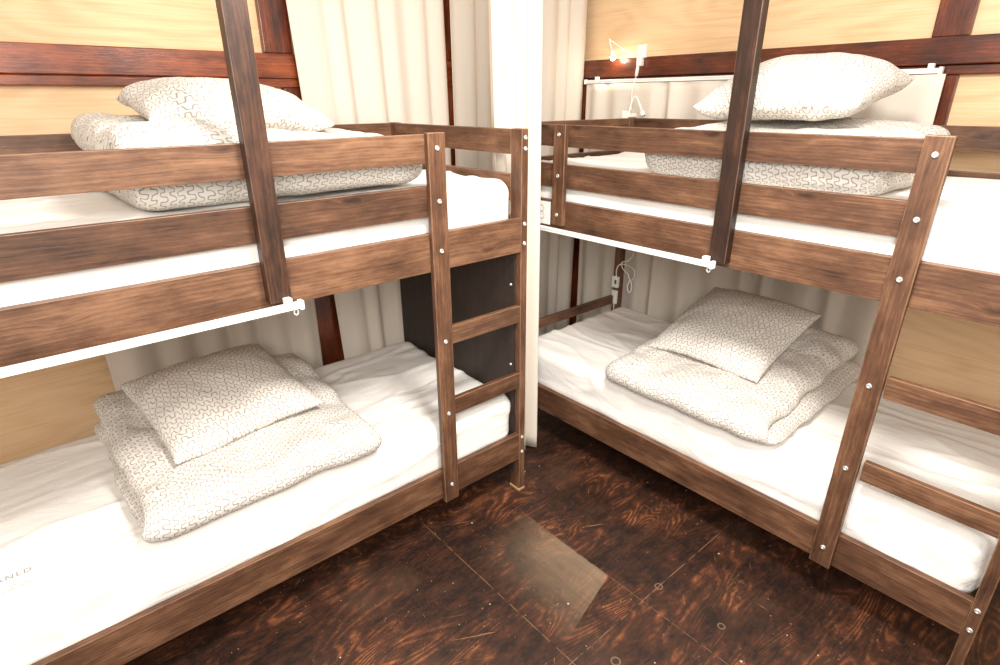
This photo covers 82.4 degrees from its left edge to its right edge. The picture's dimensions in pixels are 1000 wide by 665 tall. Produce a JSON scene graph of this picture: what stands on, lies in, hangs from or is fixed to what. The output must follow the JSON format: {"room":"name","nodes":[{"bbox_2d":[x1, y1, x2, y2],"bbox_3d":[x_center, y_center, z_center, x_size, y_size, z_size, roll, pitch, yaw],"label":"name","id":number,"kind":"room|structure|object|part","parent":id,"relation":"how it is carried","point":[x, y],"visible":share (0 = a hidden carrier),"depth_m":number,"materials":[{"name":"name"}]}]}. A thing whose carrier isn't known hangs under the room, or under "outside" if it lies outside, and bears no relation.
{"room":"dormitory","nodes":[
{"label":"dormitory","id":0,"kind":"room"},
{"bbox_2d":[0,0,344,464],"bbox_3d":[-1.214,-0.668,2.410,4.600,2.750,0.100,-18,28,-37],"label":"wall","id":1,"kind":"structure","parent":0,"point":[43,409],"depth_m":2.10,"materials":[{"name":"brown wood"}]},
{"bbox_2d":[105,299,322,391],"bbox_3d":[-1.219,0.067,2.537,0.868,1.175,0.050,-18,28,-36],"label":"curtain","id":2,"kind":"object","parent":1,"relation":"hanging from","point":[286,332],"visible":0.18,"depth_m":2.54,"materials":[{"name":"beige fabric"}]},
{"bbox_2d":[0,41,452,88],"bbox_3d":[-1.575,-0.886,1.885,3.530,0.129,0.043,-18,28,-37],"label":"wooden beam","id":3,"kind":"structure","parent":1,"relation":"attached to","point":[21,63],"depth_m":2.03,"materials":[{"name":"brown wood"}]},
{"bbox_2d":[255,0,292,53],"bbox_3d":[-0.930,-1.584,2.212,0.120,0.907,0.030,-18,28,-37],"label":"trim","id":4,"kind":"structure","parent":1,"relation":"attached to","point":[272,15],"depth_m":2.33,"materials":[{"name":"brown wood"}]},
{"bbox_2d":[282,88,343,365],"bbox_3d":[-0.874,-0.265,2.793,0.125,1.712,0.034,-18,28,-37],"label":"trim","id":5,"kind":"structure","parent":1,"relation":"attached to","point":[326,312],"depth_m":2.88,"materials":[{"name":"brown wood"}]},
{"bbox_2d":[286,0,450,358],"bbox_3d":[-0.559,-0.818,2.769,0.831,2.690,0.044,-18,28,-37],"label":"curtain","id":6,"kind":"object","parent":1,"relation":"hanging from","point":[358,61],"visible":0.3,"depth_m":2.63,"materials":[{"name":"beige fabric"}]},
{"bbox_2d":[443,0,455,165],"bbox_3d":[-0.289,-0.941,3.067,0.130,2.750,0.030,-18,28,-37],"label":"trim","id":7,"kind":"structure","parent":1,"relation":"attached to","point":[446,4],"depth_m":2.88,"materials":[{"name":"brown wood"}]},
{"bbox_2d":[449,0,587,335],"bbox_3d":[0.140,-1.046,3.317,0.998,2.690,0.059,-18,28,-37],"label":"curtain","id":8,"kind":"object","parent":1,"relation":"hanging from","point":[564,21],"visible":0.33,"depth_m":3.25,"materials":[{"name":"beige fabric"}]},
{"bbox_2d":[488,0,542,449],"bbox_3d":[0.054,-0.643,2.349,0.286,2.702,0.074,-18,28,-37],"label":"curtain","id":9,"kind":"object","parent":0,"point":[515,26],"visible":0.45,"depth_m":2.26,"materials":[{"name":"beige fabric"}]},
{"bbox_2d":[124,407,999,664],"bbox_3d":[0.185,1.204,1.512,4.700,0.050,4.400,-18,28,-37],"label":"floor","id":10,"kind":"structure","parent":0,"point":[602,557],"depth_m":2.07,"materials":[{"name":"brown wood"}]},
{"bbox_2d":[0,122,527,664],"bbox_3d":[-0.971,0.126,2.029,2.079,1.568,0.949,-18,28,-37],"label":"bunk bed","id":11,"kind":"object","parent":10,"relation":"on","point":[463,289],"visible":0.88,"depth_m":1.70,"materials":[{"name":"brown wood"}]},
{"bbox_2d":[0,297,304,377],"bbox_3d":[-0.986,0.062,1.278,1.128,0.056,0.024,-18,28,-37],"label":"track","id":12,"kind":"object","parent":11,"relation":"attached to","point":[288,304],"visible":1,"depth_m":1.38,"materials":[{"name":"white plastic"}]},
{"bbox_3d":[-1.276,-0.686,2.075,2.009,0.088,0.022,-18,28,-37],"label":"guard rail","id":13,"kind":"part","parent":11,"relation":"part of","materials":[{"name":"brown wood"}]},
{"bbox_3d":[-0.824,-0.387,1.338,1.656,0.088,0.022,-18,28,-37],"label":"guard rail","id":14,"kind":"part","parent":11,"relation":"part of","materials":[{"name":"brown wood"}]},
{"bbox_3d":[-0.823,-0.235,1.400,1.656,0.098,0.022,-18,28,-37],"label":"guard rail","id":15,"kind":"part","parent":11,"relation":"part of","materials":[{"name":"brown wood"}]},
{"bbox_2d":[215,0,291,304],"bbox_3d":[-0.624,-0.819,1.304,0.061,1.579,0.038,-18,28,-37],"label":"post","id":16,"kind":"object","parent":11,"relation":"attached to","point":[233,15],"visible":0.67,"depth_m":1.43,"materials":[{"name":"brown wood"}]},
{"bbox_2d":[0,170,508,306],"bbox_3d":[-0.979,-0.343,1.851,2.016,0.226,0.883,-18,28,-37],"label":"mattress","id":17,"kind":"object","parent":11,"relation":"on","point":[471,200],"visible":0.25,"depth_m":1.59,"materials":[{"name":"white fabric"}]},
{"bbox_2d":[71,112,421,210],"bbox_3d":[-0.804,-0.601,1.891,0.933,0.245,0.767,-18,28,-37],"label":"duvet","id":18,"kind":"object","parent":17,"relation":"on","point":[90,131],"visible":0.36,"depth_m":1.54,"materials":[{"name":"fabric"}]},
{"bbox_2d":[116,77,333,131],"bbox_3d":[-0.860,-0.711,1.789,0.518,0.166,0.419,-18,28,-37],"label":"pillow","id":19,"kind":"object","parent":18,"relation":"on","point":[166,97],"visible":0.62,"depth_m":1.64,"materials":[{"name":"fabric"}]},
{"bbox_2d":[0,342,510,664],"bbox_3d":[-0.973,0.497,2.193,2.019,0.241,0.883,-18,28,-37],"label":"mattress","id":20,"kind":"object","parent":11,"relation":"on","point":[76,563],"visible":0.66,"depth_m":1.81,"materials":[{"name":"white fabric"}]},
{"bbox_2d":[0,562,61,590],"bbox_3d":[-1.287,0.667,1.493,0.235,0.003,0.032,-18,28,-37],"label":"print","id":21,"kind":"object","parent":20,"relation":"on","point":[40,574],"depth_m":1.52,"materials":[{"name":"grey"}]},
{"bbox_2d":[93,353,381,542],"bbox_3d":[-0.965,0.331,2.068,0.774,0.190,0.835,-18,28,-37],"label":"duvet","id":22,"kind":"object","parent":20,"relation":"on","point":[168,500],"visible":0.61,"depth_m":1.83,"materials":[{"name":"fabric"}]},
{"bbox_2d":[120,344,323,464],"bbox_3d":[-0.999,0.215,2.056,0.498,0.174,0.508,20,29,40],"label":"pillow","id":23,"kind":"object","parent":22,"relation":"on","point":[197,407],"visible":1,"depth_m":1.96,"materials":[{"name":"fabric"}]},
{"bbox_3d":[-0.689,-0.121,1.572,2.009,0.131,0.024,-18,28,-37],"label":"rail","id":24,"kind":"part","parent":11,"relation":"part of","materials":[{"name":"brown wood"}]},
{"bbox_3d":[-0.684,0.753,1.929,2.009,0.130,0.024,-18,28,-37],"label":"rail","id":25,"kind":"part","parent":11,"relation":"part of","materials":[{"name":"brown wood"}]},
{"bbox_3d":[-0.486,-0.260,2.953,0.033,1.553,0.060,-18,28,-37],"label":"post","id":26,"kind":"part","parent":11,"relation":"part of","materials":[{"name":"brown wood"}]},
{"bbox_3d":[-0.202,0.023,2.049,0.066,1.402,0.022,-18,28,-37],"label":"ladder rail","id":27,"kind":"part","parent":11,"relation":"part of","materials":[{"name":"brown wood"}]},
{"bbox_3d":[-0.226,0.031,2.713,0.009,1.017,0.878,-18,28,-37],"label":"panel","id":28,"kind":"part","parent":11,"relation":"part of","materials":[{"name":"black wood"}]},
{"bbox_3d":[0.075,-0.016,2.349,0.033,1.553,0.060,-18,28,-37],"label":"post","id":29,"kind":"part","parent":11,"relation":"part of","materials":[{"name":"brown wood"}]},
{"bbox_2d":[537,117,999,664],"bbox_3d":[1.053,-0.061,2.450,0.949,1.574,2.079,-18,28,-37],"label":"bunk bed","id":30,"kind":"object","parent":10,"relation":"on","point":[901,280],"visible":0.6,"depth_m":1.79,"materials":[{"name":"brown wood"}]},
{"bbox_2d":[540,199,550,224],"bbox_3d":[0.191,-0.547,2.580,0.010,0.106,0.097,-18,28,-37],"label":"number plate","id":31,"kind":"object","parent":30,"relation":"attached to","point":[545,213],"visible":0.67,"depth_m":2.56,"materials":[{"name":"white plastic"}]},
{"bbox_2d":[611,251,634,309],"bbox_3d":[0.739,-0.426,3.370,0.146,0.665,0.065,12,25,28],"label":"power cable","id":32,"kind":"object","parent":30,"relation":"attached to","point":[615,280],"visible":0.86,"depth_m":3.42,"materials":[{"name":"white plastic"}]},
{"bbox_3d":[0.754,-0.527,3.331,0.129,0.448,0.047,18,28,37],"label":"cord","id":33,"kind":"part","parent":32,"relation":"part of","materials":[{"name":"white plastic"}]},
{"bbox_3d":[0.722,-0.463,3.433,0.060,1.553,0.033,-18,28,-37],"label":"post","id":34,"kind":"part","parent":30,"relation":"part of","materials":[{"name":"brown wood"}]},
{"bbox_2d":[540,225,715,272],"bbox_3d":[0.374,-0.384,2.338,0.024,0.056,1.097,-18,28,-37],"label":"track","id":35,"kind":"object","parent":30,"relation":"attached to","point":[705,261],"visible":0.85,"depth_m":2.17,"materials":[{"name":"white plastic"}]},
{"bbox_2d":[621,96,645,117],"bbox_3d":[0.740,-1.183,3.094,0.098,0.186,0.127,-18,28,-37],"label":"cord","id":36,"kind":"object","parent":30,"relation":"attached to","point":[625,114],"visible":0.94,"depth_m":3.09,"materials":[{"name":"white plastic"}]},
{"bbox_3d":[0.737,-1.225,3.078,0.020,0.097,0.096,-18,28,-37],"label":"arm","id":37,"kind":"part","parent":36,"relation":"part of","materials":[{"name":"white plastic"}]},
{"bbox_3d":[0.604,-0.528,2.096,0.022,0.098,1.656,-18,28,-37],"label":"guard rail","id":38,"kind":"part","parent":30,"relation":"part of","materials":[{"name":"brown wood"}]},
{"bbox_3d":[0.603,-0.679,2.034,0.022,0.088,1.656,-18,28,-37],"label":"guard rail","id":39,"kind":"part","parent":30,"relation":"part of","materials":[{"name":"brown wood"}]},
{"bbox_2d":[709,0,769,263],"bbox_3d":[0.752,-0.975,1.672,0.038,1.582,0.062,-18,28,-37],"label":"post","id":40,"kind":"object","parent":30,"relation":"attached to","point":[754,12],"visible":1,"depth_m":1.79,"materials":[{"name":"brown wood"}]},
{"bbox_3d":[0.726,0.554,2.394,0.024,0.130,2.009,-18,28,-37],"label":"rail","id":41,"kind":"part","parent":30,"relation":"part of","materials":[{"name":"brown wood"}]},
{"bbox_2d":[538,307,999,592],"bbox_3d":[1.067,0.315,2.610,0.883,0.242,2.017,-18,28,-37],"label":"mattress","id":42,"kind":"object","parent":30,"relation":"on","point":[961,460],"visible":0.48,"depth_m":2.10,"materials":[{"name":"white fabric"}]},
{"bbox_2d":[605,326,860,445],"bbox_3d":[1.031,0.123,2.515,0.896,0.223,0.790,-18,28,-37],"label":"duvet","id":43,"kind":"object","parent":42,"relation":"on","point":[814,370],"visible":0.61,"depth_m":2.29,"materials":[{"name":"fabric"}]},
{"bbox_2d":[649,287,820,382],"bbox_3d":[1.038,-0.024,2.535,0.528,0.213,0.508,-18,28,-37],"label":"pillow","id":44,"kind":"object","parent":43,"relation":"on","point":[739,333],"visible":1,"depth_m":2.43,"materials":[{"name":"fabric"}]},
{"bbox_3d":[0.721,-0.319,2.037,0.024,0.131,2.009,-18,28,-37],"label":"rail","id":45,"kind":"part","parent":30,"relation":"part of","materials":[{"name":"brown wood"}]},
{"bbox_2d":[541,152,999,272],"bbox_3d":[1.062,-0.527,2.266,0.883,0.231,2.015,-18,28,-37],"label":"mattress","id":46,"kind":"object","parent":30,"relation":"on","point":[965,230],"visible":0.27,"depth_m":1.71,"materials":[{"name":"white fabric"}]},
{"bbox_2d":[645,117,950,195],"bbox_3d":[1.060,-0.673,2.087,0.709,0.219,0.865,-18,28,-37],"label":"duvet","id":47,"kind":"object","parent":46,"relation":"on","point":[830,179],"visible":0.38,"depth_m":1.85,"materials":[{"name":"fabric"}]},
{"bbox_2d":[693,52,914,120],"bbox_3d":[1.088,-0.886,2.064,0.468,0.227,0.568,-18,28,-37],"label":"pillow","id":48,"kind":"object","parent":47,"relation":"on","point":[833,85],"visible":0.84,"depth_m":1.90,"materials":[{"name":"fabric"}]},
{"bbox_3d":[1.399,-0.854,2.451,0.022,0.088,2.009,-18,28,-37],"label":"guard rail","id":49,"kind":"part","parent":30,"relation":"part of","materials":[{"name":"brown wood"}]},
{"bbox_3d":[1.109,0.150,1.707,0.022,1.402,0.066,-18,29,-37],"label":"ladder rail","id":50,"kind":"part","parent":30,"relation":"part of","materials":[{"name":"brown wood"}]},
{"bbox_3d":[1.403,0.332,1.480,0.060,1.553,0.033,-18,28,-37],"label":"post","id":51,"kind":"part","parent":30,"relation":"part of","materials":[{"name":"brown wood"}]},
{"bbox_3d":[1.400,-0.703,2.513,0.022,0.098,2.009,-18,28,-37],"label":"guard rail","id":52,"kind":"part","parent":30,"relation":"part of","materials":[{"name":"brown wood"}]},
{"bbox_2d":[585,0,999,407],"bbox_3d":[1.902,-0.618,2.247,0.100,2.750,4.225,-18,28,-37],"label":"wall","id":53,"kind":"structure","parent":0,"point":[956,356],"depth_m":2.48,"materials":[{"name":"brown wood"}]},
{"bbox_2d":[569,85,586,324],"bbox_3d":[0.488,-1.163,3.599,0.140,2.750,0.170,-18,28,-37],"label":"trim","id":54,"kind":"structure","parent":53,"relation":"attached to","point":[574,288],"depth_m":3.92,"materials":[{"name":"brown wood"}]},
{"bbox_2d":[609,38,647,110],"bbox_3d":[0.695,-1.442,3.191,0.077,0.374,0.231,-18,28,-37],"label":"lamp","id":55,"kind":"object","parent":53,"relation":"attached to","point":[641,53],"visible":0.99,"depth_m":3.12,"materials":[{"name":"white plastic"}]},
{"bbox_3d":[0.682,-1.579,3.156,0.188,0.093,0.012,16,28,35],"label":"arm","id":56,"kind":"part","parent":55,"relation":"part of","materials":[{"name":"white plastic"}]},
{"bbox_2d":[635,66,638,75],"bbox_3d":[0.753,-1.436,3.139,0.017,0.052,0.022,-18,28,-37],"label":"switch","id":57,"kind":"object","parent":55,"relation":"attached to","point":[637,67],"depth_m":3.13,"materials":[{"name":"white plastic"}]},
{"bbox_2d":[584,63,944,83],"bbox_3d":[1.099,-1.258,2.801,0.024,0.039,1.797,-18,28,-37],"label":"track","id":58,"kind":"object","parent":53,"relation":"attached to","point":[930,69],"visible":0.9,"depth_m":2.92,"materials":[{"name":"white plastic"}]},
{"bbox_2d":[576,74,945,380],"bbox_3d":[1.102,-0.448,3.106,0.062,1.692,1.801,-18,28,-37],"label":"curtain","id":59,"kind":"object","parent":58,"relation":"hanging from","point":[663,289],"visible":0.2,"depth_m":3.09,"materials":[{"name":"beige fabric"}]},
{"bbox_2d":[583,33,999,84],"bbox_3d":[1.843,-0.998,2.038,0.050,0.132,4.225,-18,28,-37],"label":"wooden beam","id":60,"kind":"structure","parent":53,"relation":"attached to","point":[970,52],"depth_m":2.35,"materials":[{"name":"brown wood"}]},
{"bbox_2d":[933,75,959,124],"bbox_3d":[1.719,-0.195,2.550,0.025,1.739,0.120,-18,28,-37],"label":"trim","id":61,"kind":"structure","parent":53,"relation":"attached to","point":[950,84],"depth_m":2.22,"materials":[{"name":"brown wood"}]},
{"bbox_2d":[932,0,980,37],"bbox_3d":[1.710,-1.529,2.002,0.030,0.877,0.120,-18,28,-37],"label":"trim","id":62,"kind":"structure","parent":53,"relation":"attached to","point":[954,17],"depth_m":2.13,"materials":[{"name":"brown wood"}]}
]}

